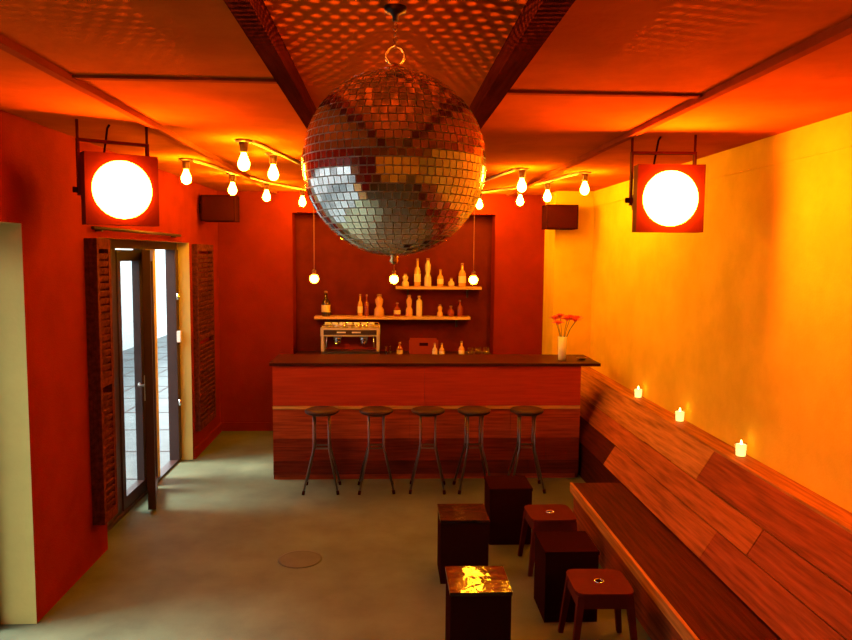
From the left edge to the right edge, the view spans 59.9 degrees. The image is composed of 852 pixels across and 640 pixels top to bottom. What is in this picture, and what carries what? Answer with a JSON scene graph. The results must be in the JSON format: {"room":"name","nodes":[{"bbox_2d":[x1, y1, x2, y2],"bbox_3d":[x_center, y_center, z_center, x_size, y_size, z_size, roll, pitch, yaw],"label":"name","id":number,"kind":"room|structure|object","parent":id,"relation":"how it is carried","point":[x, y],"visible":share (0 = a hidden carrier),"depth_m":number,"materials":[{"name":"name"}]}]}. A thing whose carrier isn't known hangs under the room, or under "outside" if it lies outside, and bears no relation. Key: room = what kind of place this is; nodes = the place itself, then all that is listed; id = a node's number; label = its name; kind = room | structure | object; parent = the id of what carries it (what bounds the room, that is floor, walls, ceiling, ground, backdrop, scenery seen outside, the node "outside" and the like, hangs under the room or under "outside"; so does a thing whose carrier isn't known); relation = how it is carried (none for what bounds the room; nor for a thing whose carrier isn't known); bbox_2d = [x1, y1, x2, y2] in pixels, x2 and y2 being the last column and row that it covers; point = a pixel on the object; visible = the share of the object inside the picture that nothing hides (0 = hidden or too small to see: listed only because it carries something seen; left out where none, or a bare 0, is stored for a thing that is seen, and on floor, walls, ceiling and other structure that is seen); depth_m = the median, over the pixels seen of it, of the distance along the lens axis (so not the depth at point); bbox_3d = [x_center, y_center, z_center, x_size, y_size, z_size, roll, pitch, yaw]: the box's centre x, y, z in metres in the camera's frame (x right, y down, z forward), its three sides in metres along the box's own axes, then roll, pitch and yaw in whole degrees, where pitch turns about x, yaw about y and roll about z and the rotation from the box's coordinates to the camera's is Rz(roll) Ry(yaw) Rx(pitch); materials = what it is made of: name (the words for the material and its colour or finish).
{"room":"entertainment venue","nodes":[
{"label":"entertainment venue","id":0,"kind":"room"},
{"bbox_2d":[0,110,220,623],"bbox_3d":[-2.237,0.411,2.988,0.200,2.820,12.500,0,5,-3],"label":"wall","id":1,"kind":"structure","parent":0,"point":[49,538],"depth_m":4.33,"materials":[{"name":"red paint"}]},
{"bbox_2d":[84,238,117,524],"bbox_3d":[-2.199,0.414,5.016,0.083,1.920,0.240,0,5,-3],"label":"shutter","id":2,"kind":"object","parent":1,"relation":"attached to","point":[97,252],"visible":1,"depth_m":4.95,"materials":[{"name":"brown wood"}]},
{"bbox_2d":[91,226,180,236],"bbox_3d":[-2.255,-0.693,5.880,0.052,0.031,2.050,0,5,-3],"label":"rail","id":3,"kind":"object","parent":1,"relation":"attached to","point":[96,228],"visible":1,"depth_m":5.56,"materials":[{"name":"metal"}]},
{"bbox_2d":[101,238,181,531],"bbox_3d":[-2.354,0.430,6.301,0.315,2.200,2.300,0,5,-3],"label":"door","id":4,"kind":"structure","parent":1,"relation":"in","point":[142,256],"depth_m":6.31,"materials":[{"name":"metal"}]},
{"bbox_2d":[192,244,215,430],"bbox_3d":[-2.360,0.160,7.885,0.055,1.920,0.700,0,5,-3],"label":"shutter","id":5,"kind":"object","parent":1,"relation":"attached to","point":[203,316],"visible":1,"depth_m":7.78,"materials":[{"name":"brown wood"}]},
{"bbox_2d":[193,423,221,458],"bbox_3d":[-2.396,1.320,8.162,0.020,0.100,1.210,0,5,-3],"label":"baseboard","id":6,"kind":"structure","parent":1,"relation":"attached to","point":[204,444],"depth_m":8.06,"materials":[{"name":"red paint"}]},
{"bbox_2d":[199,195,239,221],"bbox_3d":[-2.180,-1.169,7.773,0.390,0.270,0.248,0,5,-3],"label":"loudspeaker","id":7,"kind":"object","parent":1,"relation":"attached to","point":[212,208],"visible":1,"depth_m":7.65,"materials":[{"name":"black plastic"}]},
{"bbox_2d":[202,196,233,219],"bbox_3d":[-2.154,-1.158,7.655,0.320,0.240,0.008,0,5,-3],"label":"grille","id":8,"kind":"object","parent":7,"relation":"attached to","point":[213,207],"depth_m":7.65,"materials":[{"name":"black"}]},
{"bbox_2d":[0,431,650,639],"bbox_3d":[-0.023,1.897,3.232,4.660,0.155,12.500,0,5,-3],"label":"floor","id":9,"kind":"structure","parent":0,"point":[202,564],"depth_m":5.02,"materials":[{"name":"concrete"}]},
{"bbox_2d":[302,406,341,494],"bbox_3d":[-0.927,1.153,6.588,0.328,0.740,0.310,0,5,-3],"label":"bar stool","id":10,"kind":"object","parent":9,"relation":"on","point":[316,411],"visible":1,"depth_m":6.51,"materials":[{"name":"brown wood"}]},
{"bbox_2d":[358,406,394,494],"bbox_3d":[-0.445,1.155,6.613,0.328,0.740,0.310,0,5,-6],"label":"bar stool","id":11,"kind":"object","parent":9,"relation":"on","point":[373,411],"visible":1,"depth_m":6.53,"materials":[{"name":"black metal"}]},
{"bbox_2d":[295,351,490,353],"bbox_3d":[-0.383,0.871,8.786,2.340,0.920,0.692,0,5,-3],"label":"countertop","id":12,"kind":"structure","parent":9,"relation":"on","point":[297,352],"depth_m":8.97,"materials":[{"name":"paint"}]},
{"bbox_2d":[320,322,379,353],"bbox_3d":[-0.872,0.232,8.610,0.670,0.377,0.501,0,5,-3],"label":"espresso machine","id":13,"kind":"object","parent":12,"relation":"on","point":[338,340],"visible":0.94,"depth_m":8.46,"materials":[{"name":"silver metal"}]},
{"bbox_2d":[397,342,402,353],"bbox_3d":[-0.306,0.341,8.659,0.073,0.160,0.073,0,5,-3],"label":"bottle","id":14,"kind":"object","parent":12,"relation":"on","point":[399,348],"visible":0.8,"depth_m":8.63,"materials":[{"name":"red glass"}]},
{"bbox_2d":[409,338,437,353],"bbox_3d":[-0.032,0.321,8.689,0.340,0.200,0.204,0,5,-3],"label":"crate","id":15,"kind":"object","parent":12,"relation":"on","point":[416,345],"visible":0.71,"depth_m":8.59,"materials":[{"name":"red plastic"}]},
{"bbox_2d":[432,343,436,353],"bbox_3d":[0.102,0.350,8.540,0.061,0.170,0.061,0,5,-3],"label":"bottle","id":16,"kind":"object","parent":12,"relation":"on","point":[434,350],"visible":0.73,"depth_m":8.52,"materials":[{"name":"clear glass"}]},
{"bbox_2d":[439,343,443,353],"bbox_3d":[0.182,0.350,8.544,0.061,0.170,0.061,0,5,-3],"label":"bottle","id":17,"kind":"object","parent":12,"relation":"on","point":[441,350],"visible":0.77,"depth_m":8.52,"materials":[{"name":"orange glass"}]},
{"bbox_2d":[458,341,463,353],"bbox_3d":[0.411,0.340,8.575,0.069,0.190,0.069,0,5,-3],"label":"bottle","id":18,"kind":"object","parent":12,"relation":"on","point":[461,348],"visible":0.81,"depth_m":8.55,"materials":[{"name":"orange glass"}]},
{"bbox_2d":[409,406,445,493],"bbox_3d":[0.016,1.157,6.637,0.328,0.740,0.310,1,5,0],"label":"bar stool","id":19,"kind":"object","parent":9,"relation":"on","point":[427,411],"visible":1,"depth_m":6.55,"materials":[{"name":"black metal"}]},
{"bbox_2d":[269,354,600,479],"bbox_3d":[0.080,0.922,7.210,3.075,1.102,0.625,0,5,-3],"label":"bar","id":20,"kind":"object","parent":9,"relation":"on","point":[349,383],"visible":0.8,"depth_m":6.91,"materials":[{"name":"brown wood"}]},
{"bbox_2d":[269,354,600,365],"bbox_3d":[0.085,0.388,7.163,3.075,0.028,0.625,0,5,-3],"label":"countertop","id":21,"kind":"structure","parent":20,"relation":"on","point":[282,359],"depth_m":7.04,"materials":[{"name":"brown wood"}]},
{"bbox_2d":[558,336,566,360],"bbox_3d":[1.312,0.272,7.127,0.090,0.230,0.090,0,5,-3],"label":"vase","id":22,"kind":"object","parent":20,"relation":"on","point":[562,341],"visible":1,"depth_m":7.09,"materials":[{"name":"white ceramic"}]},
{"bbox_2d":[551,315,560,335],"bbox_3d":[1.241,0.169,7.116,0.134,0.425,0.126,-4,7,-45],"label":"flower","id":23,"kind":"object","parent":22,"relation":"in","point":[554,317],"visible":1,"depth_m":7.08,"materials":[{"name":"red plant"}]},
{"bbox_2d":[552,320,564,336],"bbox_3d":[1.260,0.192,7.078,0.126,0.385,0.125,2,5,13],"label":"flower","id":24,"kind":"object","parent":22,"relation":"in","point":[556,321],"visible":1,"depth_m":7.06,"materials":[{"name":"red plant"}]},
{"bbox_2d":[554,313,564,336],"bbox_3d":[1.292,0.157,7.146,0.126,0.445,0.126,0,5,-3],"label":"flower","id":25,"kind":"object","parent":22,"relation":"in","point":[558,314],"visible":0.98,"depth_m":7.12,"materials":[{"name":"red plant"}]},
{"bbox_2d":[561,316,571,333],"bbox_3d":[1.349,0.173,7.101,0.126,0.420,0.126,0,5,-3],"label":"flower","id":26,"kind":"object","parent":22,"relation":"in","point":[566,318],"visible":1,"depth_m":7.08,"materials":[{"name":"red plant"}]},
{"bbox_2d":[566,317,580,336],"bbox_3d":[1.392,0.178,7.112,0.196,0.410,0.126,0,5,-3],"label":"flower","id":27,"kind":"object","parent":22,"relation":"in","point":[573,318],"visible":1,"depth_m":7.10,"materials":[{"name":"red plant"}]},
{"bbox_2d":[437,503,489,583],"bbox_3d":[0.239,1.470,4.886,0.315,0.420,0.315,0,5,-3],"label":"table","id":28,"kind":"object","parent":9,"relation":"on","point":[463,529],"visible":0.93,"depth_m":4.74,"materials":[{"name":"brown paint"}]},
{"bbox_2d":[453,406,490,493],"bbox_3d":[0.428,1.158,6.658,0.328,0.740,0.310,0,5,-8],"label":"bar stool","id":29,"kind":"object","parent":9,"relation":"on","point":[468,411],"visible":0.9,"depth_m":6.59,"materials":[{"name":"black metal"}]},
{"bbox_2d":[445,566,512,639],"bbox_3d":[0.268,1.559,3.880,0.315,0.420,0.315,0,5,-3],"label":"table","id":30,"kind":"object","parent":9,"relation":"on","point":[478,598],"visible":1,"depth_m":3.73,"materials":[{"name":"brown paint"}]},
{"bbox_2d":[484,476,532,544],"bbox_3d":[0.608,1.417,5.534,0.315,0.420,0.315,0,5,-3],"label":"table","id":31,"kind":"object","parent":9,"relation":"on","point":[505,497],"visible":0.86,"depth_m":5.38,"materials":[{"name":"brown paint"}]},
{"bbox_2d":[507,406,545,493],"bbox_3d":[0.903,1.160,6.682,0.328,0.740,0.310,0,5,-1],"label":"bar stool","id":32,"kind":"object","parent":9,"relation":"on","point":[520,411],"visible":0.9,"depth_m":6.61,"materials":[{"name":"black metal"}]},
{"bbox_2d":[518,504,576,576],"bbox_3d":[0.839,1.485,5.039,0.357,0.375,0.357,0,5,-5],"label":"stool","id":33,"kind":"object","parent":9,"relation":"on","point":[540,517],"visible":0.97,"depth_m":4.92,"materials":[{"name":"brown wood"}]},
{"bbox_2d":[534,531,599,622],"bbox_3d":[0.827,1.518,4.398,0.315,0.420,0.315,0,5,-3],"label":"table","id":34,"kind":"object","parent":9,"relation":"on","point":[556,552],"visible":0.86,"depth_m":4.25,"materials":[{"name":"brown paint"}]},
{"bbox_2d":[558,569,637,639],"bbox_3d":[0.924,1.579,3.976,0.357,0.375,0.357,0,5,-1],"label":"stool","id":35,"kind":"object","parent":9,"relation":"on","point":[588,588],"visible":1,"depth_m":3.87,"materials":[{"name":"brown wood"}]},
{"bbox_2d":[570,367,851,639],"bbox_3d":[1.645,1.341,4.011,0.850,0.856,8.780,0,5,-3],"label":"bench","id":36,"kind":"object","parent":9,"relation":"on","point":[688,581],"visible":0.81,"depth_m":4.25,"materials":[{"name":"brown wood"}]},
{"bbox_2d":[634,386,641,397],"bbox_3d":[1.880,0.636,6.555,0.072,0.106,0.072,0,5,-3],"label":"votive candle","id":37,"kind":"object","parent":36,"relation":"on","point":[638,392],"visible":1,"depth_m":6.53,"materials":[{"name":"white wax"}]},
{"bbox_2d":[675,409,684,420],"bbox_3d":[1.927,0.719,5.619,0.072,0.106,0.072,0,5,-3],"label":"votive candle","id":38,"kind":"object","parent":36,"relation":"on","point":[679,415],"visible":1,"depth_m":5.60,"materials":[{"name":"white wax"}]},
{"bbox_2d":[735,440,746,456],"bbox_3d":[1.977,0.805,4.644,0.072,0.106,0.072,0,5,-3],"label":"votive candle","id":39,"kind":"object","parent":36,"relation":"on","point":[741,448],"visible":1,"depth_m":4.62,"materials":[{"name":"white wax"}]},
{"bbox_2d":[217,191,544,421],"bbox_3d":[-0.312,-0.105,9.047,4.260,2.820,0.550,0,5,-3],"label":"wall","id":40,"kind":"structure","parent":0,"point":[257,253],"depth_m":8.72,"materials":[{"name":"red paint"}]},
{"bbox_2d":[221,422,272,430],"bbox_3d":[-2.007,1.268,8.795,0.860,0.100,0.020,0,5,-3],"label":"baseboard","id":41,"kind":"structure","parent":40,"relation":"attached to","point":[226,426],"depth_m":8.78,"materials":[{"name":"red paint"}]},
{"bbox_2d":[295,214,491,351],"bbox_3d":[-0.401,0.001,9.202,2.380,2.580,0.250,0,5,-3],"label":"wall niche","id":42,"kind":"object","parent":40,"relation":"in","point":[346,271],"visible":0.57,"depth_m":9.04,"materials":[{"name":"paint"}]},
{"bbox_2d":[314,315,470,326],"bbox_3d":[-0.404,0.024,8.968,1.870,0.140,0.220,0,5,-3],"label":"shelf","id":43,"kind":"object","parent":42,"relation":"attached to","point":[327,318],"visible":0.87,"depth_m":8.87,"materials":[{"name":"brown wood"}]},
{"bbox_2d":[322,291,329,315],"bbox_3d":[-1.205,-0.199,8.908,0.105,0.300,0.105,0,5,-3],"label":"bottle","id":44,"kind":"object","parent":43,"relation":"on","point":[325,302],"visible":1,"depth_m":8.87,"materials":[{"name":"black glass"}]},
{"bbox_2d":[358,294,362,315],"bbox_3d":[-0.795,-0.179,8.930,0.061,0.265,0.061,0,5,-3],"label":"bottle","id":45,"kind":"object","parent":43,"relation":"on","point":[360,305],"visible":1,"depth_m":8.91,"materials":[{"name":"orange glass"}]},
{"bbox_2d":[364,295,368,315],"bbox_3d":[-0.716,-0.177,8.934,0.056,0.260,0.056,0,5,-3],"label":"bottle","id":46,"kind":"object","parent":43,"relation":"on","point":[366,305],"visible":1,"depth_m":8.92,"materials":[{"name":"red glass"}]},
{"bbox_2d":[374,294,383,316],"bbox_3d":[-0.566,-0.178,8.942,0.124,0.265,0.124,0,5,-3],"label":"bottle","id":47,"kind":"object","parent":43,"relation":"on","point":[379,310],"visible":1,"depth_m":8.90,"materials":[{"name":"orange glass"}]},
{"bbox_2d":[394,303,400,315],"bbox_3d":[-0.349,-0.128,8.957,0.081,0.165,0.081,0,5,-3],"label":"bottle","id":48,"kind":"object","parent":43,"relation":"on","point":[397,311],"visible":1,"depth_m":8.93,"materials":[{"name":"red glass"}]},
{"bbox_2d":[406,295,412,316],"bbox_3d":[-0.204,-0.174,8.960,0.088,0.260,0.088,0,5,-3],"label":"bottle","id":49,"kind":"object","parent":43,"relation":"on","point":[409,311],"visible":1,"depth_m":8.93,"materials":[{"name":"orange glass"}]},
{"bbox_2d":[416,296,421,316],"bbox_3d":[-0.083,-0.169,8.967,0.068,0.250,0.068,0,5,-3],"label":"bottle","id":50,"kind":"object","parent":43,"relation":"on","point":[418,301],"visible":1,"depth_m":8.94,"materials":[{"name":"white glass"}]},
{"bbox_2d":[437,304,442,316],"bbox_3d":[0.170,-0.116,8.985,0.072,0.145,0.072,0,5,-3],"label":"bottle","id":51,"kind":"object","parent":43,"relation":"on","point":[439,313],"visible":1,"depth_m":8.96,"materials":[{"name":"orange glass"}]},
{"bbox_2d":[447,306,453,316],"bbox_3d":[0.303,-0.108,8.992,0.088,0.130,0.088,0,5,-3],"label":"bottle","id":52,"kind":"object","parent":43,"relation":"on","point":[450,313],"visible":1,"depth_m":8.96,"materials":[{"name":"red glass"}]},
{"bbox_2d":[457,300,462,316],"bbox_3d":[0.411,-0.142,8.995,0.068,0.200,0.068,0,5,-3],"label":"bottle","id":53,"kind":"object","parent":43,"relation":"on","point":[459,308],"visible":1,"depth_m":8.97,"materials":[{"name":"red glass"}]},
{"bbox_2d":[396,286,481,297],"bbox_3d":[0.149,-0.336,8.964,1.030,0.140,0.220,0,5,-3],"label":"shelf","id":54,"kind":"object","parent":42,"relation":"attached to","point":[466,288],"visible":0.97,"depth_m":8.86,"materials":[{"name":"brown wood"}]},
{"bbox_2d":[402,274,408,285],"bbox_3d":[-0.249,-0.482,8.931,0.088,0.150,0.088,0,5,-3],"label":"bottle","id":55,"kind":"object","parent":54,"relation":"on","point":[405,282],"visible":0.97,"depth_m":8.90,"materials":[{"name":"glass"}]},
{"bbox_2d":[414,259,420,285],"bbox_3d":[-0.104,-0.574,8.930,0.081,0.335,0.081,0,5,-3],"label":"bottle","id":56,"kind":"object","parent":54,"relation":"on","point":[417,272],"visible":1,"depth_m":8.91,"materials":[{"name":"orange glass"}]},
{"bbox_2d":[424,258,430,286],"bbox_3d":[0.023,-0.576,8.937,0.088,0.340,0.088,0,5,-3],"label":"bottle","id":57,"kind":"object","parent":54,"relation":"on","point":[427,279],"visible":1,"depth_m":8.91,"materials":[{"name":"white glass"}]},
{"bbox_2d":[437,269,442,286],"bbox_3d":[0.173,-0.508,8.950,0.077,0.205,0.077,0,5,-3],"label":"bottle","id":58,"kind":"object","parent":54,"relation":"on","point":[440,276],"visible":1,"depth_m":8.92,"materials":[{"name":"orange glass"}]},
{"bbox_2d":[448,278,454,286],"bbox_3d":[0.306,-0.458,8.961,0.084,0.105,0.084,0,5,-3],"label":"bottle","id":59,"kind":"object","parent":54,"relation":"on","point":[451,283],"visible":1,"depth_m":8.94,"materials":[{"name":"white glass"}]},
{"bbox_2d":[458,263,465,286],"bbox_3d":[0.439,-0.547,8.960,0.093,0.285,0.093,0,5,-3],"label":"bottle","id":60,"kind":"object","parent":54,"relation":"on","point":[462,274],"visible":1,"depth_m":8.93,"materials":[{"name":"orange glass"}]},
{"bbox_2d":[0,0,851,194],"bbox_3d":[0.003,-1.059,2.972,4.660,0.150,12.500,0,5,-3],"label":"ceiling","id":61,"kind":"structure","parent":0,"point":[636,46],"depth_m":2.88,"materials":[{"name":"orange paint"}]},
{"bbox_2d":[72,119,158,226],"bbox_3d":[-1.774,-0.821,4.189,0.430,0.575,0.560,-3,6,-37],"label":"lamp","id":62,"kind":"object","parent":61,"relation":"hanging from","point":[115,189],"visible":1,"depth_m":4.00,"materials":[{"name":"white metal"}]},
{"bbox_2d":[0,34,276,193],"bbox_3d":[-1.447,-0.960,2.732,0.040,0.030,11.750,0,5,-3],"label":"trim","id":63,"kind":"structure","parent":61,"relation":"attached to","point":[7,45],"depth_m":3.35,"materials":[{"name":"paint"}]},
{"bbox_2d":[72,75,276,83],"bbox_3d":[-1.011,-0.994,3.057,0.865,0.012,0.040,0,5,-3],"label":"trim","id":64,"kind":"structure","parent":61,"relation":"attached to","point":[77,77],"depth_m":3.04,"materials":[{"name":"paint"}]},
{"bbox_2d":[193,159,305,189],"bbox_3d":[-1.592,-1.335,6.950,0.121,0.024,2.574,1,5,11],"label":"rail","id":65,"kind":"object","parent":61,"relation":"attached to","point":[194,160],"visible":0.74,"depth_m":6.95,"materials":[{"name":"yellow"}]},
{"bbox_2d":[178,158,193,183],"bbox_3d":[-1.843,-1.141,5.686,0.116,0.194,0.116,0,5,-3],"label":"bulb","id":66,"kind":"object","parent":65,"relation":"attached to","point":[186,178],"visible":1,"depth_m":5.66,"materials":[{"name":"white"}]},
{"bbox_2d":[182,161,189,169],"bbox_3d":[-1.843,-1.188,5.682,0.062,0.064,0.062,0,5,-3],"label":"socket","id":67,"kind":"object","parent":66,"relation":"attached to","point":[185,164],"depth_m":5.66,"materials":[{"name":"brown"}]},
{"bbox_2d":[226,173,236,194],"bbox_3d":[-1.749,-1.228,6.688,0.116,0.194,0.116,0,5,-3],"label":"bulb","id":68,"kind":"object","parent":65,"relation":"attached to","point":[232,189],"visible":0.86,"depth_m":6.67,"materials":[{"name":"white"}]},
{"bbox_2d":[229,175,235,182],"bbox_3d":[-1.748,-1.275,6.684,0.062,0.064,0.062,0,5,-3],"label":"socket","id":69,"kind":"object","parent":68,"relation":"attached to","point":[232,178],"depth_m":6.66,"materials":[{"name":"brown"}]},
{"bbox_2d":[261,182,269,200],"bbox_3d":[-1.608,-1.295,7.463,0.116,0.194,0.116,0,5,-3],"label":"bulb","id":70,"kind":"object","parent":65,"relation":"attached to","point":[266,196],"visible":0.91,"depth_m":7.44,"materials":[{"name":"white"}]},
{"bbox_2d":[264,183,268,189],"bbox_3d":[-1.607,-1.342,7.459,0.062,0.064,0.062,0,5,-3],"label":"socket","id":71,"kind":"object","parent":70,"relation":"attached to","point":[266,185],"depth_m":7.44,"materials":[{"name":"brown"}]},
{"bbox_2d":[297,189,305,205],"bbox_3d":[-1.370,-1.358,8.204,0.116,0.194,0.116,0,5,-3],"label":"bulb","id":72,"kind":"object","parent":65,"relation":"attached to","point":[302,202],"visible":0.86,"depth_m":8.18,"materials":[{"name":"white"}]},
{"bbox_2d":[300,190,304,195],"bbox_3d":[-1.370,-1.405,8.200,0.062,0.064,0.062,0,5,-3],"label":"socket","id":73,"kind":"object","parent":72,"relation":"attached to","point":[302,192],"depth_m":8.18,"materials":[{"name":"brown"}]},
{"bbox_2d":[223,0,316,127],"bbox_3d":[-0.531,-0.934,2.780,0.065,0.075,11.750,0,5,-3],"label":"trim","id":74,"kind":"structure","parent":61,"relation":"attached to","point":[254,18],"depth_m":2.41,"materials":[{"name":"brown wood"}]},
{"bbox_2d":[252,140,301,165],"bbox_3d":[-0.979,-1.246,5.996,0.034,0.024,2.576,1,5,5],"label":"rail","id":75,"kind":"object","parent":61,"relation":"attached to","point":[253,141],"visible":0.6,"depth_m":5.16,"materials":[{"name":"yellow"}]},
{"bbox_2d":[234,139,251,170],"bbox_3d":[-1.163,-1.050,4.723,0.116,0.194,0.116,0,5,-3],"label":"bulb","id":76,"kind":"object","parent":75,"relation":"attached to","point":[243,163],"visible":1,"depth_m":4.70,"materials":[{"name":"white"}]},
{"bbox_2d":[239,142,247,152],"bbox_3d":[-1.163,-1.097,4.719,0.062,0.064,0.062,0,5,-3],"label":"socket","id":77,"kind":"object","parent":76,"relation":"attached to","point":[243,146],"depth_m":4.70,"materials":[{"name":"brown"}]},
{"bbox_2d":[265,152,278,179],"bbox_3d":[-1.099,-1.103,5.325,0.116,0.194,0.116,0,5,-3],"label":"bulb","id":78,"kind":"object","parent":75,"relation":"attached to","point":[273,174],"visible":0.9,"depth_m":5.30,"materials":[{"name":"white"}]},
{"bbox_2d":[269,155,276,164],"bbox_3d":[-1.098,-1.150,5.321,0.062,0.064,0.062,0,5,-3],"label":"socket","id":79,"kind":"object","parent":78,"relation":"attached to","point":[272,158],"depth_m":5.30,"materials":[{"name":"brown"}]},
{"bbox_2d":[310,207,318,282],"bbox_3d":[-1.076,-0.854,7.107,0.086,1.001,0.086,0,5,-3],"label":"pendant light","id":80,"kind":"object","parent":61,"relation":"hanging from","point":[314,278],"visible":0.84,"depth_m":7.12,"materials":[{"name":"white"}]},
{"bbox_2d":[302,3,485,264],"bbox_3d":[-0.093,-0.540,2.194,0.544,0.750,0.544,-1,5,-19],"label":"ball","id":81,"kind":"object","parent":61,"relation":"hanging from","point":[394,158],"visible":1,"depth_m":2.00,"materials":[{"name":"silver tile"}]},
{"bbox_2d":[390,270,397,283],"bbox_3d":[-0.307,-0.851,7.147,0.086,1.001,0.086,0,5,-3],"label":"pendant light","id":82,"kind":"object","parent":61,"relation":"hanging from","point":[393,279],"visible":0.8,"depth_m":7.16,"materials":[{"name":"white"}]},
{"bbox_2d":[469,209,477,283],"bbox_3d":[0.467,-0.848,7.186,0.086,1.001,0.086,0,5,-3],"label":"pendant light","id":83,"kind":"object","parent":61,"relation":"hanging from","point":[473,279],"visible":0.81,"depth_m":7.20,"materials":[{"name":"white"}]},
{"bbox_2d":[485,168,515,181],"bbox_3d":[0.569,-1.318,6.974,0.024,0.024,1.766,0,5,-11],"label":"rail","id":84,"kind":"object","parent":61,"relation":"attached to","point":[514,169],"visible":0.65,"depth_m":6.47,"materials":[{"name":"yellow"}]},
{"bbox_2d":[515,168,528,191],"bbox_3d":[0.793,-1.156,6.120,0.116,0.194,0.116,0,5,-3],"label":"bulb","id":85,"kind":"object","parent":84,"relation":"attached to","point":[521,186],"visible":1,"depth_m":6.10,"materials":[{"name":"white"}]},
{"bbox_2d":[518,170,525,177],"bbox_3d":[0.794,-1.203,6.116,0.062,0.064,0.062,0,5,-3],"label":"socket","id":86,"kind":"object","parent":85,"relation":"attached to","point":[521,172],"depth_m":6.09,"materials":[{"name":"brown"}]},
{"bbox_2d":[469,0,574,129],"bbox_3d":[0.290,-0.931,2.822,0.080,0.075,11.750,0,5,-3],"label":"beam","id":87,"kind":"structure","parent":61,"relation":"attached to","point":[538,19],"depth_m":2.37,"materials":[{"name":"brown wood"}]},
{"bbox_2d":[482,172,578,192],"bbox_3d":[0.990,-1.351,7.391,0.166,0.024,2.202,-1,5,-20],"label":"rail","id":88,"kind":"object","parent":61,"relation":"attached to","point":[576,173],"visible":0.72,"depth_m":7.11,"materials":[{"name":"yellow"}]},
{"bbox_2d":[476,193,482,208],"bbox_3d":[0.607,-1.358,8.405,0.116,0.194,0.116,0,5,-3],"label":"bulb","id":89,"kind":"object","parent":88,"relation":"attached to","point":[479,205],"visible":0.5,"depth_m":8.38,"materials":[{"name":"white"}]},
{"bbox_2d":[517,189,523,205],"bbox_3d":[0.990,-1.300,7.776,0.116,0.194,0.116,0,5,-3],"label":"bulb","id":90,"kind":"object","parent":88,"relation":"attached to","point":[520,201],"visible":0.68,"depth_m":7.75,"materials":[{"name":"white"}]},
{"bbox_2d":[543,181,552,201],"bbox_3d":[1.180,-1.246,7.187,0.116,0.194,0.116,0,5,-3],"label":"bulb","id":91,"kind":"object","parent":88,"relation":"attached to","point":[547,196],"visible":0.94,"depth_m":7.16,"materials":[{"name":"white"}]},
{"bbox_2d":[544,183,550,189],"bbox_3d":[1.180,-1.293,7.183,0.062,0.064,0.062,0,5,-3],"label":"socket","id":92,"kind":"object","parent":91,"relation":"attached to","point":[547,185],"depth_m":7.16,"materials":[{"name":"brown"}]},
{"bbox_2d":[578,171,591,194],"bbox_3d":[1.362,-1.171,6.349,0.116,0.194,0.116,0,5,-3],"label":"bulb","id":93,"kind":"object","parent":88,"relation":"attached to","point":[584,189],"visible":1,"depth_m":6.32,"materials":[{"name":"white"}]},
{"bbox_2d":[581,174,588,181],"bbox_3d":[1.363,-1.218,6.345,0.062,0.064,0.062,0,5,-3],"label":"socket","id":94,"kind":"object","parent":93,"relation":"attached to","point":[584,176],"depth_m":6.32,"materials":[{"name":"brown"}]},
{"bbox_2d":[506,90,701,98],"bbox_3d":[0.763,-0.997,3.268,0.910,0.012,0.040,0,5,-3],"label":"trim","id":95,"kind":"structure","parent":61,"relation":"attached to","point":[510,92],"depth_m":3.26,"materials":[{"name":"paint"}]},
{"bbox_2d":[625,135,705,232],"bbox_3d":[1.405,-0.811,4.427,0.430,0.580,0.560,1,5,1],"label":"lamp","id":96,"kind":"object","parent":61,"relation":"hanging from","point":[663,198],"visible":0.97,"depth_m":4.22,"materials":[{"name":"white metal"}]},
{"bbox_2d":[506,17,851,196],"bbox_3d":[1.259,-0.949,2.870,0.040,0.030,11.750,0,5,-3],"label":"trim","id":97,"kind":"structure","parent":61,"relation":"attached to","point":[844,28],"depth_m":3.03,"materials":[{"name":"paint"}]},
{"bbox_2d":[542,191,593,366],"bbox_3d":[1.628,-0.048,8.597,0.430,2.820,0.550,0,5,-3],"label":"wall pier","id":98,"kind":"object","parent":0,"point":[568,254],"visible":0.43,"depth_m":8.30,"materials":[{"name":"paint"}]},
{"bbox_2d":[542,204,578,229],"bbox_3d":[1.455,-1.117,8.063,0.340,0.260,0.308,0,5,-3],"label":"loudspeaker","id":99,"kind":"object","parent":98,"relation":"attached to","point":[554,216],"visible":1,"depth_m":7.91,"materials":[{"name":"red plastic"}]},
{"bbox_2d":[548,206,576,227],"bbox_3d":[1.462,-1.104,7.914,0.310,0.230,0.008,0,5,-3],"label":"grille","id":100,"kind":"object","parent":99,"relation":"attached to","point":[558,216],"depth_m":7.91,"materials":[{"name":"black"}]},
{"bbox_2d":[589,147,851,639],"bbox_3d":[2.217,0.429,3.216,0.200,2.820,12.500,0,5,-3],"label":"wall","id":101,"kind":"structure","parent":0,"point":[741,325],"depth_m":4.62,"materials":[{"name":"paint"}]},
{"bbox_2d":[593,112,851,206],"bbox_3d":[2.145,-0.851,2.647,0.012,0.170,11.200,0,5,-3],"label":"trim","id":102,"kind":"structure","parent":101,"relation":"attached to","point":[834,133],"depth_m":4.35,"materials":[{"name":"paint"}]},
{"label":"outside","id":103,"kind":"structure","parent":0,"visible":0},
{"bbox_2d":[123,335,169,489],"bbox_3d":[-6.057,1.402,8.863,6.820,0.150,42.000,0,5,-3],"label":"ground","id":104,"kind":"structure","parent":103,"point":[129,379],"depth_m":10.12,"materials":[{"name":"grey tile"}]},
{"bbox_2d":[115,249,166,350],"bbox_3d":[-6.498,-0.144,8.704,0.510,2.950,42.000,0,5,-3],"label":"wall","id":105,"kind":"structure","parent":104,"relation":"on","point":[125,266],"depth_m":16.75,"materials":[{"name":"white paint"}]},
{"bbox_2d":[123,337,169,479],"bbox_3d":[-4.433,1.332,8.939,3.570,0.004,42.000,0,5,-3],"label":"path","id":106,"kind":"structure","parent":104,"relation":"on","point":[161,337],"depth_m":11.51,"materials":[{"name":"concrete"}]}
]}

